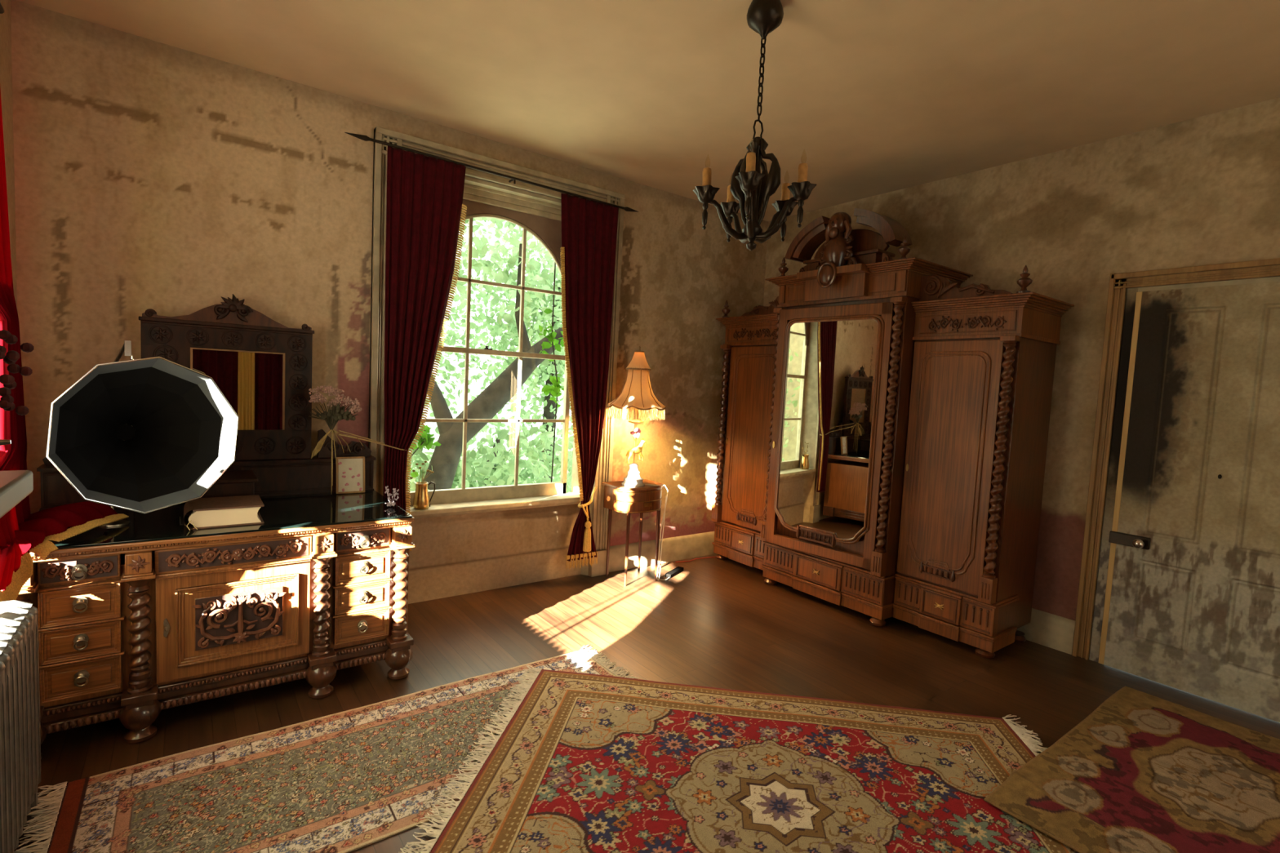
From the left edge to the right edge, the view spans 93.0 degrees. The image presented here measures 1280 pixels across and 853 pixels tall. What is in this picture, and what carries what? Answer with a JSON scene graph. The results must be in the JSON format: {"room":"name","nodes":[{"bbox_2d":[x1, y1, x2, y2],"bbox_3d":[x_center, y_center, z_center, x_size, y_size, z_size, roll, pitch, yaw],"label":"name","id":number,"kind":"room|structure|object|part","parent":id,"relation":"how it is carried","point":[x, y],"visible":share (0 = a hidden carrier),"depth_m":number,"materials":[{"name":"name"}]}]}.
{"room":"old bedroom","nodes":[
{"label":"old bedroom","id":0,"kind":"room"},
{"bbox_2d":[0,0,17,307],"bbox_3d":[-1.119,-0.107,0.363,0.120,3.055,5.930,0,5,-37],"label":"wall","id":1,"kind":"structure","parent":0,"point":[6,64],"depth_m":2.63,"materials":[{"name":"paint"}]},
{"bbox_2d":[0,2,4,13],"bbox_3d":[-1.644,-1.318,1.365,0.023,0.024,1.640,0,5,-37],"label":"curtain rod","id":2,"kind":"object","parent":1,"relation":"attached to","point":[2,10],"visible":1,"depth_m":2.01,"materials":[{"name":"black metal"}]},
{"bbox_2d":[0,88,128,601],"bbox_3d":[-2.062,-0.357,1.945,0.290,1.995,1.193,1,4,-22],"label":"curtain","id":3,"kind":"object","parent":2,"relation":"hanging from","point":[22,532],"visible":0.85,"depth_m":2.11,"materials":[{"name":"red fabric"}]},
{"bbox_2d":[0,88,31,555],"bbox_3d":[-2.007,-0.465,1.854,0.063,1.763,1.030,0,5,-37],"label":"drape","id":4,"kind":"object","parent":3,"relation":"hanging from","point":[15,525],"depth_m":2.04,"materials":[{"name":"red fabric"}]},
{"bbox_2d":[10,0,768,546],"bbox_3d":[-0.912,-0.370,4.306,4.920,3.055,0.170,0,5,-37],"label":"wall","id":5,"kind":"structure","parent":0,"point":[169,180],"depth_m":3.22,"materials":[{"name":"paint"}]},
{"bbox_2d":[368,126,624,604],"bbox_3d":[-0.958,-0.275,4.238,1.777,2.970,0.240,0,5,-37],"label":"window","id":6,"kind":"structure","parent":5,"relation":"in","point":[468,540],"depth_m":4.23,"materials":[{"name":"beige paint"}]},
{"bbox_2d":[409,460,435,509],"bbox_3d":[-1.400,0.374,3.915,0.100,0.308,0.134,4,4,21],"label":"jug","id":7,"kind":"object","parent":6,"relation":"on","point":[421,500],"visible":0.99,"depth_m":3.88,"materials":[{"name":"gold metal"}]},
{"bbox_3d":[-1.359,0.440,3.946,0.059,0.166,0.012,0,5,-37],"label":"handle","id":8,"kind":"part","parent":7,"relation":"part of","materials":[{"name":"gold metal"}]},
{"bbox_3d":[-1.023,-0.453,4.261,1.220,2.015,0.055,0,5,-37],"label":"sash","id":9,"kind":"part","parent":6,"relation":"part of","materials":[{"name":"white paint"}]},
{"bbox_2d":[345,132,639,212],"bbox_3d":[-0.843,-1.621,3.997,2.030,0.058,0.095,0,5,-37],"label":"curtain rod","id":10,"kind":"object","parent":6,"relation":"attached to","point":[363,137],"visible":1,"depth_m":3.85,"materials":[{"name":"black metal"}]},
{"bbox_2d":[338,145,466,551],"bbox_3d":[-1.429,-0.409,3.609,0.163,2.420,0.773,6,5,39],"label":"curtain","id":11,"kind":"object","parent":10,"relation":"hanging from","point":[424,197],"visible":0.84,"depth_m":3.66,"materials":[{"name":"red fabric"}]},
{"bbox_3d":[-1.561,0.083,3.528,0.123,0.148,0.486,5,4,27],"label":"tie cord","id":12,"kind":"part","parent":11,"relation":"part of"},
{"bbox_2d":[383,145,466,511],"bbox_3d":[-1.326,-0.412,3.721,0.469,2.420,0.047,0,5,-37],"label":"drape","id":13,"kind":"object","parent":11,"relation":"hanging from","point":[424,197],"depth_m":3.66,"materials":[{"name":"red fabric"}]},
{"bbox_2d":[560,193,618,568],"bbox_3d":[-0.401,-0.276,4.404,0.130,2.677,0.473,7,6,44],"label":"curtain","id":14,"kind":"object","parent":10,"relation":"hanging from","point":[588,228],"visible":1,"depth_m":4.42,"materials":[{"name":"red fabric"}]},
{"bbox_3d":[-1.020,0.857,4.305,1.500,0.600,0.018,0,5,-37],"label":"apron panel","id":15,"kind":"part","parent":6,"relation":"part of","materials":[{"name":"paint"}]},
{"bbox_3d":[-0.936,-1.549,4.148,1.340,0.095,0.055,0,5,-37],"label":"head moulding","id":16,"kind":"part","parent":6,"relation":"part of","materials":[{"name":"white paint"}]},
{"bbox_2d":[608,531,715,572],"bbox_3d":[0.394,1.055,5.303,1.640,0.202,0.030,0,5,-37],"label":"baseboard","id":17,"kind":"structure","parent":5,"relation":"attached to","point":[695,545],"depth_m":5.16,"materials":[{"name":"beige paint"}]},
{"bbox_2d":[13,553,1279,852],"bbox_3d":[0.781,1.477,2.039,5.520,0.150,6.680,0,5,-37],"label":"floor","id":18,"kind":"structure","parent":0,"point":[716,623],"depth_m":3.37,"materials":[{"name":"brown wood"}]},
{"bbox_2d":[0,470,33,518],"bbox_3d":[-1.065,0.735,0.880,0.260,1.311,0.260,0,5,-37],"label":"windowsill","id":19,"kind":"structure","parent":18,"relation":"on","point":[15,486],"depth_m":0.92,"materials":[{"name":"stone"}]},
{"bbox_2d":[0,439,11,445],"bbox_3d":[-1.027,0.004,0.837,0.225,0.155,0.124,0,5,-37],"label":"jug","id":20,"kind":"object","parent":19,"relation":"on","point":[2,442],"visible":1,"depth_m":0.90,"materials":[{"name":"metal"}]},
{"bbox_2d":[0,329,34,415],"bbox_3d":[-0.996,-0.051,0.868,0.189,0.188,0.110,0,5,-37],"label":"dried flowers","id":21,"kind":"object","parent":20,"relation":"in","point":[6,401],"visible":1,"depth_m":0.91,"materials":[{"name":"brown plant"}]},
{"bbox_2d":[0,600,41,852],"bbox_3d":[-1.745,0.955,1.542,0.178,0.717,1.048,0,5,-37],"label":"radiator","id":22,"kind":"object","parent":18,"relation":"on","point":[20,771],"visible":1,"depth_m":1.78,"materials":[{"name":"silver metal"}]},
{"bbox_2d":[16,429,415,759],"bbox_3d":[-1.940,0.629,2.897,1.458,1.160,0.926,0,5,-37],"label":"dresser","id":23,"kind":"object","parent":18,"relation":"on","point":[130,633],"visible":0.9,"depth_m":2.56,"materials":[{"name":"brown wood"}]},
{"bbox_3d":[-2.112,0.536,2.291,0.230,0.092,0.026,0,5,-37],"label":"drawer","id":24,"kind":"part","parent":23,"relation":"part of","materials":[{"name":"brown wood"}]},
{"bbox_3d":[-2.091,0.546,2.264,0.044,0.062,0.022,0,5,-37],"label":"ring pull","id":25,"kind":"part","parent":23,"relation":"part of","materials":[{"name":"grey metal"}]},
{"bbox_3d":[-2.112,0.600,2.292,0.250,0.009,0.033,0,5,-37],"label":"drawer rail","id":26,"kind":"part","parent":23,"relation":"part of","materials":[{"name":"brown wood"}]},
{"bbox_3d":[-2.118,0.674,2.300,0.230,0.136,0.032,0,5,-37],"label":"drawer","id":27,"kind":"part","parent":23,"relation":"part of","materials":[{"name":"brown wood"}]},
{"bbox_3d":[-2.125,0.818,2.310,0.230,0.127,0.032,0,5,-37],"label":"drawer","id":28,"kind":"part","parent":23,"relation":"part of","materials":[{"name":"brown wood"}]},
{"bbox_3d":[-2.105,0.672,2.282,0.044,0.062,0.022,0,5,-37],"label":"ring pull","id":29,"kind":"part","parent":23,"relation":"part of","materials":[{"name":"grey metal"}]},
{"bbox_3d":[-2.132,0.960,2.320,0.230,0.132,0.032,0,5,-37],"label":"drawer","id":30,"kind":"part","parent":23,"relation":"part of","materials":[{"name":"brown wood"}]},
{"bbox_3d":[-2.111,0.816,2.292,0.044,0.062,0.022,0,5,-37],"label":"ring pull","id":31,"kind":"part","parent":23,"relation":"part of","materials":[{"name":"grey metal"}]},
{"bbox_3d":[-2.119,0.748,2.303,0.250,0.009,0.033,0,5,-37],"label":"drawer rail","id":32,"kind":"part","parent":23,"relation":"part of","materials":[{"name":"brown wood"}]},
{"bbox_3d":[-2.118,0.958,2.302,0.044,0.062,0.022,0,5,-37],"label":"ring pull","id":33,"kind":"part","parent":23,"relation":"part of","materials":[{"name":"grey metal"}]},
{"bbox_3d":[-2.126,0.888,2.312,0.250,0.009,0.033,0,5,-37],"label":"drawer rail","id":34,"kind":"part","parent":23,"relation":"part of","materials":[{"name":"brown wood"}]},
{"bbox_3d":[-2.131,1.071,2.327,0.214,0.018,0.020,0,5,-37],"label":"rope moulding","id":35,"kind":"part","parent":23,"relation":"part of","materials":[{"name":"brown wood"}]},
{"bbox_3d":[-2.131,1.133,2.328,0.214,0.034,0.020,0,5,-37],"label":"gadroon moulding","id":36,"kind":"part","parent":23,"relation":"part of","materials":[{"name":"brown wood"}]},
{"bbox_2d":[40,489,412,549],"bbox_3d":[-1.898,0.410,2.836,1.412,0.008,0.753,0,5,-37],"label":"sideboard top","id":37,"kind":"object","parent":23,"relation":"on","point":[295,511],"visible":0.66,"depth_m":2.77,"materials":[{"name":"black"}]},
{"bbox_2d":[45,340,257,526],"bbox_3d":[-2.034,0.030,2.626,0.668,0.768,0.787,0,5,-37],"label":"phonograph","id":38,"kind":"object","parent":37,"relation":"on","point":[180,447],"visible":0.84,"depth_m":2.48,"materials":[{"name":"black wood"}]},
{"bbox_2d":[183,494,264,530],"bbox_3d":[-1.840,0.377,2.685,0.284,0.083,0.281,0,5,-37],"label":"book","id":39,"kind":"object","parent":37,"relation":"on","point":[241,510],"visible":0.94,"depth_m":2.62,"materials":[{"name":"beige paper"}]},
{"bbox_2d":[308,385,363,490],"bbox_3d":[-1.643,0.073,3.283,0.278,0.586,0.120,0,5,-37],"label":"bouquet","id":40,"kind":"object","parent":37,"relation":"on","point":[337,412],"visible":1,"depth_m":3.25,"materials":[{"name":"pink plant"}]},
{"bbox_2d":[335,456,364,493],"bbox_3d":[-1.634,0.274,3.428,0.148,0.205,0.044,0,5,-34],"label":"picture frame","id":41,"kind":"object","parent":37,"relation":"on","point":[349,471],"visible":0.99,"depth_m":3.42,"materials":[{"name":"white paper"}]},
{"bbox_2d":[384,485,399,506],"bbox_3d":[-1.274,0.357,3.118,0.071,0.110,0.048,0,5,-37],"label":"sprig","id":42,"kind":"object","parent":37,"relation":"on","point":[393,504],"visible":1,"depth_m":3.11,"materials":[{"name":"white plant"}]},
{"bbox_2d":[138,293,314,460],"bbox_3d":[-2.109,-0.251,3.142,0.746,0.860,0.065,0,5,-37],"label":"mirror","id":43,"kind":"object","parent":23,"relation":"on","point":[262,366],"visible":0.7,"depth_m":3.19,"materials":[{"name":"black wood"}]},
{"bbox_2d":[192,349,283,430],"bbox_3d":[-2.089,-0.184,3.166,0.412,0.430,0.006,0,5,-37],"label":"mirror glass","id":44,"kind":"object","parent":43,"relation":"attached to","point":[251,380],"depth_m":3.19,"materials":[{"name":"silver"}]},
{"bbox_3d":[-1.732,1.070,2.612,0.534,0.018,0.020,0,5,-37],"label":"rope moulding","id":45,"kind":"part","parent":23,"relation":"part of","materials":[{"name":"brown wood"}]},
{"bbox_3d":[-1.732,1.132,2.613,0.534,0.034,0.020,0,5,-37],"label":"gadroon moulding","id":46,"kind":"part","parent":23,"relation":"part of","materials":[{"name":"brown wood"}]},
{"bbox_3d":[-1.708,0.538,2.579,0.553,0.097,0.028,0,5,-37],"label":"drawer","id":47,"kind":"part","parent":23,"relation":"part of","materials":[{"name":"brown wood"}]},
{"bbox_3d":[-1.719,0.823,2.595,0.547,0.427,0.038,0,5,-37],"label":"door","id":48,"kind":"part","parent":23,"relation":"part of","materials":[{"name":"brown wood"}]},
{"bbox_3d":[-1.706,0.597,2.577,0.547,0.020,0.040,0,5,-37],"label":"door cornice","id":49,"kind":"part","parent":23,"relation":"part of","materials":[{"name":"brown wood"}]},
{"bbox_3d":[-1.341,1.068,2.915,0.234,0.018,0.020,0,5,-37],"label":"rope moulding","id":50,"kind":"part","parent":23,"relation":"part of","materials":[{"name":"brown wood"}]},
{"bbox_3d":[-1.341,1.130,2.916,0.234,0.034,0.020,0,5,-37],"label":"gadroon moulding","id":51,"kind":"part","parent":23,"relation":"part of","materials":[{"name":"brown wood"}]},
{"bbox_3d":[-1.335,0.957,2.913,0.243,0.132,0.032,0,5,-37],"label":"drawer","id":52,"kind":"part","parent":23,"relation":"part of","materials":[{"name":"brown wood"}]},
{"bbox_3d":[-1.329,0.885,2.905,0.263,0.009,0.033,0,5,-37],"label":"drawer rail","id":53,"kind":"part","parent":23,"relation":"part of","materials":[{"name":"brown wood"}]},
{"bbox_3d":[-1.322,0.746,2.896,0.263,0.009,0.033,0,5,-37],"label":"drawer rail","id":54,"kind":"part","parent":23,"relation":"part of","materials":[{"name":"brown wood"}]},
{"bbox_3d":[-1.328,0.815,2.903,0.243,0.127,0.032,0,5,-37],"label":"drawer","id":55,"kind":"part","parent":23,"relation":"part of","materials":[{"name":"brown wood"}]},
{"bbox_3d":[-1.321,0.671,2.893,0.243,0.136,0.032,0,5,-37],"label":"drawer","id":56,"kind":"part","parent":23,"relation":"part of","materials":[{"name":"brown wood"}]},
{"bbox_3d":[-1.321,0.956,2.896,0.044,0.062,0.022,0,5,-37],"label":"ring pull","id":57,"kind":"part","parent":23,"relation":"part of","materials":[{"name":"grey metal"}]},
{"bbox_3d":[-1.315,0.814,2.886,0.044,0.062,0.022,0,5,-37],"label":"ring pull","id":58,"kind":"part","parent":23,"relation":"part of","materials":[{"name":"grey metal"}]},
{"bbox_3d":[-1.315,0.533,2.885,0.243,0.092,0.026,0,5,-37],"label":"drawer","id":59,"kind":"part","parent":23,"relation":"part of","materials":[{"name":"brown wood"}]},
{"bbox_3d":[-1.315,0.597,2.885,0.263,0.009,0.033,0,5,-37],"label":"drawer rail","id":60,"kind":"part","parent":23,"relation":"part of","materials":[{"name":"brown wood"}]},
{"bbox_3d":[-1.308,0.669,2.876,0.044,0.062,0.022,0,5,-37],"label":"ring pull","id":61,"kind":"part","parent":23,"relation":"part of","materials":[{"name":"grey metal"}]},
{"bbox_3d":[-1.294,0.543,2.857,0.044,0.062,0.022,0,5,-37],"label":"ring pull","id":62,"kind":"part","parent":23,"relation":"part of","materials":[{"name":"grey metal"}]},
{"bbox_2d":[13,644,639,852],"bbox_3d":[-0.916,1.282,2.418,2.304,0.026,0.960,0,5,-37],"label":"runner rug","id":63,"kind":"object","parent":18,"relation":"on","point":[348,781],"visible":0.86,"depth_m":2.17,"materials":[{"name":"fabric"}]},
{"bbox_2d":[601,479,664,586],"bbox_3d":[-0.043,0.808,4.683,0.430,0.738,0.330,0,5,-37],"label":"side table","id":64,"kind":"object","parent":18,"relation":"on","point":[619,498],"visible":0.98,"depth_m":4.56,"materials":[{"name":"brown wood"}]},
{"bbox_3d":[-0.241,0.892,4.704,0.026,0.550,0.026,5,5,31],"label":"leg","id":65,"kind":"part","parent":64,"relation":"part of","materials":[{"name":"brown wood"}]},
{"bbox_3d":[-0.096,0.913,4.501,0.026,0.550,0.026,2,4,-14],"label":"leg","id":66,"kind":"part","parent":64,"relation":"part of","materials":[{"name":"brown wood"}]},
{"bbox_2d":[607,346,670,580],"bbox_3d":[-0.028,0.291,4.576,0.479,1.781,0.442,4,4,22],"label":"table lamp","id":67,"kind":"object","parent":64,"relation":"on","point":[637,393],"visible":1,"depth_m":4.47,"materials":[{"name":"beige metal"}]},
{"bbox_3d":[-0.034,0.055,4.567,0.034,0.460,0.034,0,5,-37],"label":"stem","id":68,"kind":"part","parent":67,"relation":"part of","materials":[{"name":"gold metal"}]},
{"bbox_2d":[628,408,644,423],"bbox_3d":[-0.027,-0.089,4.557,0.120,0.130,0.120,0,5,-37],"label":"socket","id":69,"kind":"object","parent":67,"relation":"attached to","point":[636,421],"depth_m":4.54,"materials":[{"name":"gold metal"}]},
{"bbox_3d":[-0.017,-0.280,4.544,0.418,0.283,0.418,5,5,31],"label":"lampshade","id":70,"kind":"part","parent":67,"relation":"part of","materials":[{"name":"fabric"}]},
{"bbox_3d":[-0.007,-0.493,4.529,0.192,0.130,0.192,0,5,-37],"label":"crown","id":71,"kind":"part","parent":67,"relation":"part of","materials":[{"name":"fabric"}]},
{"bbox_3d":[0.147,0.813,4.651,0.251,0.747,0.065,1,4,-22],"label":"power cord","id":72,"kind":"part","parent":67,"relation":"part of","materials":[{"name":"plastic"}]},
{"bbox_3d":[0.003,0.891,4.885,0.026,0.550,0.026,2,4,-14],"label":"leg","id":73,"kind":"part","parent":64,"relation":"part of","materials":[{"name":"brown wood"}]},
{"bbox_3d":[0.130,0.913,4.657,0.026,0.550,0.026,5,5,31],"label":"leg","id":74,"kind":"part","parent":64,"relation":"part of","materials":[{"name":"brown wood"}]},
{"bbox_2d":[665,566,683,577],"bbox_3d":[0.277,1.166,4.859,0.050,0.030,0.240,5,5,29],"label":"power strip","id":75,"kind":"object","parent":18,"relation":"on","point":[677,570],"visible":1,"depth_m":4.83,"materials":[{"name":"black plastic"}]},
{"bbox_2d":[675,556,715,562],"bbox_3d":[0.507,1.157,5.294,0.474,0.011,0.044,0,5,-33],"label":"cord","id":76,"kind":"object","parent":18,"relation":"on","point":[708,557],"visible":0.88,"depth_m":5.29,"materials":[{"name":"brown"}]},
{"bbox_2d":[398,665,1078,852],"bbox_3d":[0.506,1.361,2.182,2.442,0.035,1.716,3,4,6],"label":"rug","id":77,"kind":"object","parent":18,"relation":"on","point":[584,762],"visible":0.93,"depth_m":2.33,"materials":[{"name":"fabric"}]},
{"bbox_2d":[711,208,1074,658],"bbox_3d":[1.508,-0.102,4.422,0.820,2.737,2.460,0,5,-37],"label":"wardrobe","id":78,"kind":"object","parent":18,"relation":"on","point":[884,422],"visible":1,"depth_m":3.91,"materials":[{"name":"brown wood"}]},
{"bbox_3d":[0.871,0.964,5.089,0.070,0.168,0.675,0,5,-37],"label":"drawer","id":79,"kind":"part","parent":78,"relation":"part of","materials":[{"name":"brown wood"}]},
{"bbox_3d":[1.114,-0.868,5.118,0.595,0.070,0.750,0,5,-37],"label":"cornice","id":80,"kind":"part","parent":78,"relation":"part of","materials":[{"name":"brown wood"}]},
{"bbox_3d":[0.934,0.093,4.994,0.038,1.495,0.595,0,5,-37],"label":"door","id":81,"kind":"part","parent":78,"relation":"part of","materials":[{"name":"brown wood"}]},
{"bbox_3d":[0.918,0.081,4.981,0.013,1.343,0.488,0,5,-37],"label":"panel moulding","id":82,"kind":"part","parent":78,"relation":"part of","materials":[{"name":"brown wood"}]},
{"bbox_3d":[1.282,1.036,4.336,0.070,0.168,1.010,0,5,-37],"label":"drawer","id":83,"kind":"part","parent":78,"relation":"part of","materials":[{"name":"brown wood"}]},
{"bbox_2d":[777,319,878,538],"bbox_3d":[1.281,0.011,4.214,0.006,1.490,0.704,-1,5,-42],"label":"mirror glass","id":84,"kind":"object","parent":78,"relation":"attached to","point":[831,366],"depth_m":4.19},
{"bbox_3d":[1.280,0.011,4.212,0.025,1.538,0.754,-1,5,-42],"label":"mirror moulding","id":85,"kind":"part","parent":78,"relation":"part of","materials":[{"name":"brown wood"}]},
{"bbox_3d":[1.291,0.040,4.237,0.042,1.740,0.860,-1,5,-42],"label":"mirror door","id":86,"kind":"part","parent":78,"relation":"part of","materials":[{"name":"brown wood"}]},
{"bbox_3d":[1.579,-1.042,4.338,0.780,0.060,1.190,0,5,-37],"label":"cornice","id":87,"kind":"part","parent":78,"relation":"part of","materials":[{"name":"brown wood"}]},
{"bbox_3d":[1.868,1.105,3.751,0.070,0.168,0.615,0,5,-37],"label":"drawer","id":88,"kind":"part","parent":78,"relation":"part of","materials":[{"name":"brown wood"}]},
{"bbox_3d":[1.869,0.215,3.705,0.013,1.343,0.423,0,5,-37],"label":"panel moulding","id":89,"kind":"part","parent":78,"relation":"part of","materials":[{"name":"brown wood"}]},
{"bbox_3d":[1.885,0.227,3.717,0.038,1.495,0.530,0,5,-37],"label":"door","id":90,"kind":"part","parent":78,"relation":"part of","materials":[{"name":"brown wood"}]},
{"bbox_3d":[2.150,-0.722,3.728,0.595,0.070,0.690,0,5,-37],"label":"cornice","id":91,"kind":"part","parent":78,"relation":"part of","materials":[{"name":"brown wood"}]},
{"bbox_2d":[983,685,1279,852],"bbox_3d":[2.204,1.415,2.354,1.621,0.022,0.959,0,5,-37],"label":"floral rug","id":92,"kind":"object","parent":18,"relation":"on","point":[1143,772],"visible":1,"depth_m":2.37,"materials":[{"name":"fabric"}]},
{"bbox_2d":[17,0,1279,221],"bbox_3d":[0.920,-1.719,1.837,5.520,0.150,6.730,0,5,-37],"label":"ceiling","id":93,"kind":"structure","parent":0,"point":[878,96],"depth_m":2.95,"materials":[{"name":"paint"}]},
{"bbox_2d":[693,0,817,250],"bbox_3d":[0.496,-1.218,2.497,0.482,0.980,0.482,0,5,-37],"label":"chandelier","id":94,"kind":"object","parent":93,"relation":"hanging from","point":[753,188],"visible":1,"depth_m":2.46,"materials":[{"name":"black metal"}]},
{"bbox_3d":[0.356,-0.855,2.505,0.183,0.161,0.029,3,4,-3],"label":"arm","id":95,"kind":"part","parent":94,"relation":"part of","materials":[{"name":"black metal"}]},
{"bbox_3d":[0.427,-0.859,2.613,0.029,0.161,0.183,1,4,-21],"label":"arm","id":96,"kind":"part","parent":94,"relation":"part of","materials":[{"name":"black metal"}]},
{"bbox_3d":[0.437,-0.844,2.404,0.030,0.161,0.183,4,4,16],"label":"arm","id":97,"kind":"part","parent":94,"relation":"part of","materials":[{"name":"black metal"}]},
{"bbox_3d":[0.473,-1.003,2.499,0.084,0.550,0.084,0,5,-37],"label":"stem","id":98,"kind":"part","parent":94,"relation":"part of","materials":[{"name":"black metal"}]},
{"bbox_3d":[0.494,-1.430,2.470,0.021,0.326,0.021,3,4,8],"label":"chain","id":99,"kind":"part","parent":94,"relation":"part of","materials":[{"name":"black metal"}]},
{"bbox_3d":[0.552,-0.851,2.579,0.183,0.161,0.031,0,5,-37],"label":"arm","id":100,"kind":"part","parent":94,"relation":"part of","materials":[{"name":"black metal"}]},
{"bbox_3d":[0.558,-0.841,2.450,0.183,0.161,0.029,5,5,33],"label":"arm","id":101,"kind":"part","parent":94,"relation":"part of","materials":[{"name":"black metal"}]},
{"bbox_2d":[763,97,1279,620],"bbox_3d":[2.996,-0.120,3.427,0.300,3.055,5.930,0,5,-37],"label":"wall","id":102,"kind":"structure","parent":0,"point":[1202,190],"depth_m":3.64,"materials":[{"name":"paint"}]},
{"bbox_2d":[1017,608,1075,654],"bbox_3d":[1.834,1.165,4.717,0.030,0.202,2.640,0,5,-37],"label":"baseboard","id":103,"kind":"structure","parent":102,"relation":"attached to","point":[1052,631],"depth_m":3.75,"materials":[{"name":"beige paint"}]},
{"bbox_2d":[1071,257,1279,722],"bbox_3d":[3.040,0.300,3.095,0.229,2.267,1.232,0,5,-37],"label":"door","id":104,"kind":"structure","parent":102,"relation":"in","point":[1179,588],"depth_m":3.23,"materials":[{"name":"paint"}]},
{"bbox_3d":[2.755,0.646,3.353,0.079,0.054,0.054,0,5,-37],"label":"knob","id":105,"kind":"part","parent":104,"relation":"part of","materials":[{"name":"silver metal"}]},
{"label":"outside","id":106,"kind":"structure","parent":0,"visible":0},
{"bbox_2d":[538,261,564,482],"bbox_3d":[-0.758,-0.043,5.156,0.358,3.501,0.229,0,5,-37],"label":"climbing vine","id":107,"kind":"object","parent":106,"point":[554,389],"visible":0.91,"depth_m":5.11,"materials":[{"name":"green plant"}]},
{"bbox_3d":[-0.748,-0.041,5.144,0.037,3.501,0.167,4,4,13],"label":"stem","id":108,"kind":"part","parent":107,"relation":"part of","materials":[{"name":"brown plant"}]},
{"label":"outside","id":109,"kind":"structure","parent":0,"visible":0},
{"bbox_2d":[408,448,573,493],"bbox_3d":[-4.845,1.711,13.214,24.000,0.100,17.400,0,5,-37],"label":"ground","id":110,"kind":"structure","parent":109,"point":[524,456],"depth_m":20.89,"materials":[{"name":"green plant"}]},
{"bbox_2d":[420,254,480,449],"bbox_3d":[-4.364,-0.938,8.548,4.370,5.875,2.450,0,5,-37],"label":"tree","id":111,"kind":"object","parent":110,"relation":"on","point":[473,326],"visible":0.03,"depth_m":9.42,"materials":[{"name":"green plant"}]},
{"bbox_2d":[408,217,573,493],"bbox_3d":[-1.610,-0.202,6.840,3.381,4.948,1.533,0,5,-37],"label":"leaning tree","id":112,"kind":"object","parent":110,"relation":"on","point":[446,457],"visible":0.31,"depth_m":6.57,"materials":[{"name":"green plant"}]},
{"bbox_2d":[408,417,573,493],"bbox_3d":[-2.315,0.987,8.637,5.108,2.239,1.435,0,5,-37],"label":"bush","id":113,"kind":"object","parent":110,"relation":"on","point":[524,474],"visible":0.16,"depth_m":8.67,"materials":[{"name":"green plant"}]},
{"bbox_2d":[435,219,573,479],"bbox_3d":[-1.641,-1.200,10.921,4.585,6.333,2.685,0,5,-37],"label":"tree","id":114,"kind":"object","parent":110,"relation":"on","point":[544,372],"visible":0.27,"depth_m":10.29,"materials":[{"name":"green plant"}]},
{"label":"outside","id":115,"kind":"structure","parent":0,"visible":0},
{"bbox_2d":[408,417,441,477],"bbox_3d":[-1.681,-0.038,4.442,0.374,3.501,0.365,2,4,-6],"label":"climbing vine","id":116,"kind":"object","parent":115,"point":[425,439],"visible":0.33,"depth_m":4.54,"materials":[{"name":"green plant"}]},
{"bbox_3d":[-1.609,-0.033,4.427,0.123,3.501,0.253,5,5,29],"label":"stem","id":117,"kind":"part","parent":116,"relation":"part of","materials":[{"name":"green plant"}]}
]}

